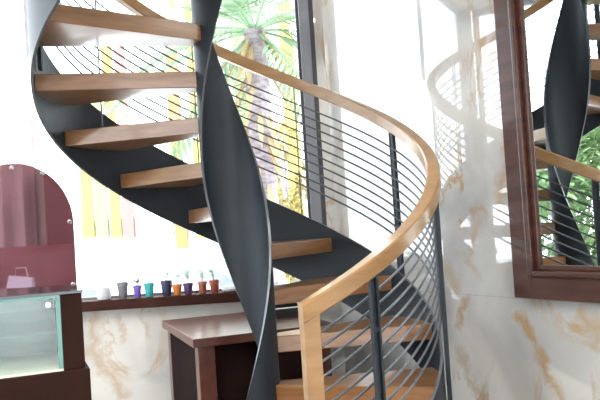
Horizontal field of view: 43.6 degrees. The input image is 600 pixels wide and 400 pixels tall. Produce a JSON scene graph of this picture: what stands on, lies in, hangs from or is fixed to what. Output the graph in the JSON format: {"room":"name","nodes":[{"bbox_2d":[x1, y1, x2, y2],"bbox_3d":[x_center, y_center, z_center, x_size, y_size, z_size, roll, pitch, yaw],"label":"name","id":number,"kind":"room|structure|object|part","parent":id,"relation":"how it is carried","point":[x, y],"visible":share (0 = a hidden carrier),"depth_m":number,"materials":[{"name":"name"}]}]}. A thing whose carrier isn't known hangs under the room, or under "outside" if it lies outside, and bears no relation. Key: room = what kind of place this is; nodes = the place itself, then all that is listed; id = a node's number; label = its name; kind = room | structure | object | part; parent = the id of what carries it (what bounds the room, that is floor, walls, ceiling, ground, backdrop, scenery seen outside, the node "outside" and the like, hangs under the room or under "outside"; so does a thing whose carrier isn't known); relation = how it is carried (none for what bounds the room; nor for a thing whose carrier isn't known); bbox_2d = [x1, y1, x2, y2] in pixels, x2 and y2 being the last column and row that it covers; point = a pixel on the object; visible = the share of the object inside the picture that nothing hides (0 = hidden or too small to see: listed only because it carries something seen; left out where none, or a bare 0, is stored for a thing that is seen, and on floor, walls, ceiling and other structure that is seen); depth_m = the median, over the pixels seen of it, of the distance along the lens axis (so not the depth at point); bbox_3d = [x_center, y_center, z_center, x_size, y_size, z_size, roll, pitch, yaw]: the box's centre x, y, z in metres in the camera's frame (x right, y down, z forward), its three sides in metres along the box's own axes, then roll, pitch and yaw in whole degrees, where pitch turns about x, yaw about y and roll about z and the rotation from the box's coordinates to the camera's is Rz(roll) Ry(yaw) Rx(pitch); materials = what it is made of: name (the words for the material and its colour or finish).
{"room":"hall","nodes":[
{"label":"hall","id":0,"kind":"room"},
{"bbox_2d":[116,282,128,298],"bbox_3d":[-1.082,0.552,4.577,0.072,0.098,0.072,-4,-2,0],"label":"pot","id":1,"kind":"object","parent":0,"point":[122,287],"depth_m":4.55,"materials":[{"name":"grey ceramic"}]},
{"bbox_2d":[55,301,345,399],"bbox_3d":[-1.527,1.099,4.667,3.812,0.811,0.150,-4,-2,0],"label":"wall","id":2,"kind":"structure","parent":0,"point":[127,350],"depth_m":4.60,"materials":[{"name":"stone"}]},
{"bbox_2d":[54,0,335,311],"bbox_3d":[-1.656,-0.597,4.668,3.772,2.590,0.250,-4,-2,0],"label":"window","id":3,"kind":"structure","parent":2,"relation":"in","point":[91,303],"depth_m":4.63,"materials":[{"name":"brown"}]},
{"bbox_2d":[96,287,111,299],"bbox_3d":[-1.198,0.571,4.577,0.092,0.074,0.092,-4,-2,0],"label":"glass bowl","id":4,"kind":"object","parent":3,"relation":"on","point":[102,293],"visible":1,"depth_m":4.54,"materials":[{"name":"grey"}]},
{"bbox_2d":[116,271,128,298],"bbox_3d":[-1.084,0.517,4.579,0.072,0.167,0.072,-4,-2,0],"label":"flowerpot","id":5,"kind":"object","parent":3,"relation":"on","point":[122,287],"visible":1,"depth_m":4.55,"materials":[{"name":"grey ceramic"}]},
{"bbox_2d":[133,277,141,297],"bbox_3d":[-0.993,0.535,4.573,0.062,0.120,0.063,-3,-2,-28],"label":"flowerpot","id":6,"kind":"object","parent":3,"relation":"on","point":[137,288],"visible":1,"depth_m":4.56,"materials":[{"name":"purple ceramic"}]},
{"bbox_2d":[133,277,139,285],"bbox_3d":[-0.994,0.502,4.574,0.062,0.054,0.062,-3,-2,-30],"label":"plant","id":7,"kind":"object","parent":6,"relation":"on","point":[135,280],"depth_m":4.58,"materials":[{"name":"green plant"}]},
{"bbox_2d":[133,285,141,297],"bbox_3d":[-0.993,0.558,4.577,0.053,0.074,0.053,-4,-2,0],"label":"pot","id":8,"kind":"object","parent":6,"relation":"on","point":[137,288],"depth_m":4.56,"materials":[{"name":"purple ceramic"}]},
{"bbox_3d":[-1.625,0.667,4.630,3.670,0.060,0.250,-4,-2,0],"label":"sill","id":9,"kind":"part","parent":3,"relation":"part of","materials":[{"name":"brown wood"}]},
{"bbox_2d":[144,275,154,296],"bbox_3d":[-0.922,0.525,4.578,0.065,0.130,0.065,-3,-2,-27],"label":"flowerpot","id":10,"kind":"object","parent":3,"relation":"on","point":[149,287],"visible":1,"depth_m":4.55,"materials":[{"name":"teal ceramic"}]},
{"bbox_2d":[144,283,154,296],"bbox_3d":[-0.920,0.549,4.577,0.066,0.083,0.066,-4,-2,0],"label":"pot","id":11,"kind":"object","parent":10,"relation":"on","point":[149,287],"depth_m":4.55,"materials":[{"name":"teal ceramic"}]},
{"bbox_2d":[160,271,172,295],"bbox_3d":[-0.820,0.508,4.578,0.083,0.152,0.075,-4,-2,0],"label":"flowerpot","id":12,"kind":"object","parent":3,"relation":"on","point":[166,285],"visible":1,"depth_m":4.55,"materials":[{"name":"blue ceramic"}]},
{"bbox_2d":[160,280,172,295],"bbox_3d":[-0.814,0.538,4.577,0.075,0.092,0.075,-4,-2,0],"label":"pot","id":13,"kind":"object","parent":12,"relation":"on","point":[166,285],"depth_m":4.55,"materials":[{"name":"blue ceramic"}]},
{"bbox_2d":[172,273,181,294],"bbox_3d":[-0.749,0.512,4.574,0.062,0.134,0.071,-2,-2,-35],"label":"flowerpot","id":14,"kind":"object","parent":3,"relation":"on","point":[177,288],"visible":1,"depth_m":4.56,"materials":[{"name":"orange ceramic"}]},
{"bbox_2d":[172,284,181,294],"bbox_3d":[-0.749,0.547,4.577,0.062,0.064,0.062,-4,-2,0],"label":"pot","id":15,"kind":"object","parent":14,"relation":"on","point":[177,288],"depth_m":4.56,"materials":[{"name":"orange ceramic"}]},
{"bbox_3d":[-1.741,-0.620,4.734,3.484,2.529,0.060,-4,-2,0],"label":"frame","id":16,"kind":"part","parent":3,"relation":"part of","materials":[{"name":"grey"}]},
{"bbox_2d":[181,267,192,294],"bbox_3d":[-0.684,0.493,4.586,0.067,0.164,0.091,-4,-2,15],"label":"flowerpot","id":17,"kind":"object","parent":3,"relation":"on","point":[188,287],"visible":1,"depth_m":4.56,"materials":[{"name":"purple ceramic"}]},
{"bbox_2d":[181,267,191,282],"bbox_3d":[-0.697,0.464,4.585,0.053,0.104,0.090,-5,-2,27],"label":"plant","id":18,"kind":"object","parent":17,"relation":"on","point":[187,273],"depth_m":4.59,"materials":[{"name":"green plant"}]},
{"bbox_2d":[183,283,192,294],"bbox_3d":[-0.682,0.541,4.577,0.066,0.067,0.066,-4,-2,0],"label":"pot","id":19,"kind":"object","parent":17,"relation":"on","point":[188,287],"depth_m":4.55,"materials":[{"name":"purple ceramic"}]},
{"bbox_2d":[198,270,206,293],"bbox_3d":[-0.596,0.498,4.577,0.059,0.142,0.067,-3,-2,-31],"label":"flowerpot","id":20,"kind":"object","parent":3,"relation":"on","point":[202,285],"visible":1,"depth_m":4.56,"materials":[{"name":"brown ceramic"}]},
{"bbox_2d":[198,281,206,293],"bbox_3d":[-0.594,0.534,4.577,0.059,0.070,0.059,-4,-2,0],"label":"pot","id":21,"kind":"object","parent":20,"relation":"on","point":[202,285],"depth_m":4.56,"materials":[{"name":"brown ceramic"}]},
{"bbox_2d":[208,269,219,292],"bbox_3d":[-0.526,0.493,4.577,0.070,0.145,0.069,-4,-2,0],"label":"flowerpot","id":22,"kind":"object","parent":3,"relation":"on","point":[214,284],"visible":1,"depth_m":4.55,"materials":[{"name":"red ceramic"}]},
{"bbox_2d":[209,279,219,292],"bbox_3d":[-0.522,0.526,4.577,0.066,0.077,0.066,-4,-2,0],"label":"pot","id":23,"kind":"object","parent":22,"relation":"on","point":[214,284],"depth_m":4.55,"materials":[{"name":"red ceramic"}]},
{"bbox_2d":[222,285,235,291],"bbox_3d":[-0.427,0.539,4.577,0.109,0.040,0.094,-4,-2,0],"label":"pebbles","id":24,"kind":"object","parent":3,"relation":"on","point":[226,288],"visible":0.91,"depth_m":4.54,"materials":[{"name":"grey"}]},
{"bbox_2d":[321,0,599,399],"bbox_3d":[2.526,-0.876,0.872,0.151,4.000,8.900,-3,-2,-31],"label":"wall","id":25,"kind":"structure","parent":0,"point":[431,66],"depth_m":3.70,"materials":[{"name":"stone"}]},
{"bbox_2d":[493,0,599,302],"bbox_3d":[1.269,-0.723,2.748,0.072,2.230,1.450,-3,-2,-31],"label":"wall mirror","id":26,"kind":"object","parent":25,"relation":"attached to","point":[548,51],"visible":1,"depth_m":3.14,"materials":[{"name":"brown wood"}]},
{"bbox_2d":[522,0,599,265],"bbox_3d":[1.275,-0.723,2.752,0.006,1.970,1.190,-3,-2,-31],"label":"mirror glass","id":27,"kind":"object","parent":26,"relation":"attached to","point":[561,38],"depth_m":3.09,"materials":[{"name":"white"}]},
{"bbox_3d":[0.793,1.313,0.770,8.813,0.150,8.018,-4,-2,0],"label":"floor","id":28,"kind":"structure","parent":0,"visible":0},
{"bbox_2d":[0,287,91,399],"bbox_3d":[-1.024,0.823,1.890,0.962,1.127,0.372,-3,-2,-21],"label":"display case","id":29,"kind":"object","parent":28,"relation":"on","point":[32,365],"visible":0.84,"depth_m":1.90,"materials":[{"name":"brown wood"}]},
{"bbox_2d":[0,319,56,338],"bbox_3d":[-1.079,0.361,1.869,0.888,0.006,0.300,-3,-2,-21],"label":"glass shelf","id":30,"kind":"object","parent":29,"relation":"attached to","point":[38,327],"depth_m":1.96,"materials":[{"name":"clear glass"}]},
{"bbox_3d":[-1.139,0.371,2.041,0.899,0.185,0.015,-3,-2,-21],"label":"panel","id":31,"kind":"part","parent":29,"relation":"part of","materials":[{"name":"clear glass"}]},
{"bbox_2d":[0,164,76,292],"bbox_3d":[-0.762,0.073,2.003,0.306,0.342,0.014,-4,-2,-6],"label":"arched mirror","id":32,"kind":"object","parent":29,"relation":"on","point":[37,240],"visible":1,"depth_m":2.00,"materials":[{"name":"pink mirror"}]},
{"bbox_3d":[-0.637,0.342,2.060,0.052,0.191,0.340,-3,-2,-21],"label":"panel","id":33,"kind":"part","parent":29,"relation":"part of","materials":[{"name":"brown wood"}]},
{"bbox_2d":[26,0,452,399],"bbox_3d":[-0.319,-1.075,3.257,1.686,4.907,1.741,-4,-2,0],"label":"spiral staircase","id":34,"kind":"structure","parent":28,"relation":"on","point":[220,198],"depth_m":3.33,"materials":[{"name":"metal"}]},
{"bbox_3d":[-0.988,-0.669,3.680,0.008,0.866,0.008,-4,-2,0],"label":"spacer rod","id":35,"kind":"part","parent":34,"relation":"part of","materials":[{"name":"grey metal"}]},
{"bbox_3d":[-0.545,-0.401,4.037,0.032,0.890,0.008,-3,-2,-18],"label":"spacer rod","id":36,"kind":"part","parent":34,"relation":"part of","materials":[{"name":"grey metal"}]},
{"bbox_3d":[-0.357,-1.439,3.286,1.662,3.888,1.662,-4,-2,0],"label":"rail rod","id":37,"kind":"part","parent":34,"relation":"part of","materials":[{"name":"grey metal"}]},
{"bbox_3d":[-0.343,-1.546,3.268,1.673,3.964,1.748,-4,-2,0],"label":"handrail","id":38,"kind":"part","parent":34,"relation":"part of","materials":[{"name":"brown wood"}]},
{"bbox_3d":[-0.006,-0.168,4.029,0.008,0.898,0.008,-4,-2,0],"label":"spacer rod","id":39,"kind":"part","parent":34,"relation":"part of","materials":[{"name":"grey metal"}]},
{"bbox_3d":[0.059,0.827,2.361,0.054,1.009,0.054,-3,-2,-17],"label":"newel post","id":40,"kind":"part","parent":34,"relation":"part of","materials":[{"name":"brown wood"}]},
{"bbox_2d":[162,312,331,399],"bbox_3d":[-0.286,1.030,4.026,0.720,0.750,0.880,-3,-2,-20],"label":"desk","id":41,"kind":"object","parent":28,"relation":"on","point":[212,357],"visible":0.54,"depth_m":3.67,"materials":[{"name":"brown wood"}]},
{"bbox_3d":[-0.691,1.085,4.282,0.080,0.708,0.080,-3,-2,-20],"label":"leg","id":42,"kind":"part","parent":41,"relation":"part of","materials":[{"name":"brown wood"}]},
{"bbox_3d":[-0.588,1.067,3.916,0.020,0.707,0.680,-3,-2,-20],"label":"panel","id":43,"kind":"part","parent":41,"relation":"part of","materials":[{"name":"brown wood"}]},
{"bbox_3d":[-0.434,1.046,3.568,0.080,0.708,0.080,-3,-2,-20],"label":"leg","id":44,"kind":"part","parent":41,"relation":"part of","materials":[{"name":"brown wood"}]},
{"bbox_3d":[-0.160,1.033,3.676,0.510,0.707,0.018,-3,-2,-20],"label":"panel","id":45,"kind":"part","parent":41,"relation":"part of","materials":[{"name":"brown wood"}]},
{"bbox_2d":[275,302,297,318],"bbox_3d":[-0.110,0.621,4.206,0.294,0.054,0.244,-3,-2,-20],"label":"document tray","id":46,"kind":"object","parent":41,"relation":"on","point":[291,309],"visible":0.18,"depth_m":4.10,"materials":[{"name":"black metal"}]},
{"bbox_3d":[0.120,1.017,3.768,0.080,0.708,0.080,-3,-2,-20],"label":"leg","id":47,"kind":"part","parent":41,"relation":"part of","materials":[{"name":"brown wood"}]},
{"bbox_3d":[-1.738,-2.188,4.767,3.812,0.600,0.150,-4,-2,0],"label":"wall","id":48,"kind":"structure","parent":0,"visible":0},
{"bbox_2d":[23,0,28,58],"bbox_3d":[-1.696,-1.383,4.627,0.036,1.020,0.024,-4,-2,0],"label":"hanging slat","id":49,"kind":"object","parent":48,"relation":"hanging from","point":[24,1],"visible":0.4,"depth_m":4.61,"materials":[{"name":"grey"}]},
{"label":"outside","id":50,"kind":"structure","parent":0,"visible":0},
{"bbox_3d":[-5.352,2.472,6.939,39.000,0.100,46.000,-4,-2,0],"label":"ground","id":51,"kind":"structure","parent":50,"visible":0},
{"bbox_2d":[77,273,161,296],"bbox_3d":[-2.744,1.569,8.161,4.220,1.440,1.780,-4,-2,-2],"label":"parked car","id":52,"kind":"object","parent":51,"relation":"on","point":[89,283],"visible":0.02,"depth_m":7.86,"materials":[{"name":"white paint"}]},
{"bbox_2d":[0,0,307,282],"bbox_3d":[-1.343,-0.476,12.173,7.620,5.583,0.300,-4,-2,0],"label":"window","id":53,"kind":"structure","parent":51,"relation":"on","point":[103,244],"depth_m":12.05,"materials":[{"name":"glass"}]},
{"bbox_2d":[115,259,287,290],"bbox_3d":[-1.764,1.576,10.461,4.220,1.440,1.780,-4,-2,2],"label":"parked car","id":54,"kind":"object","parent":51,"relation":"on","point":[173,267],"visible":0.02,"depth_m":9.77,"materials":[{"name":"white paint"}]},
{"bbox_2d":[102,0,301,284],"bbox_3d":[-0.554,-0.316,7.874,3.432,4.903,3.284,-5,-2,41],"label":"palm tree","id":55,"kind":"object","parent":51,"relation":"on","point":[255,45],"visible":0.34,"depth_m":7.94,"materials":[{"name":"green plant"}]},
{"bbox_2d":[274,120,306,283],"bbox_3d":[-0.168,0.588,9.401,0.800,3.146,1.325,-5,-2,40],"label":"shrub","id":56,"kind":"object","parent":51,"relation":"on","point":[294,203],"visible":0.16,"depth_m":9.36,"materials":[{"name":"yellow plant"}]}
]}

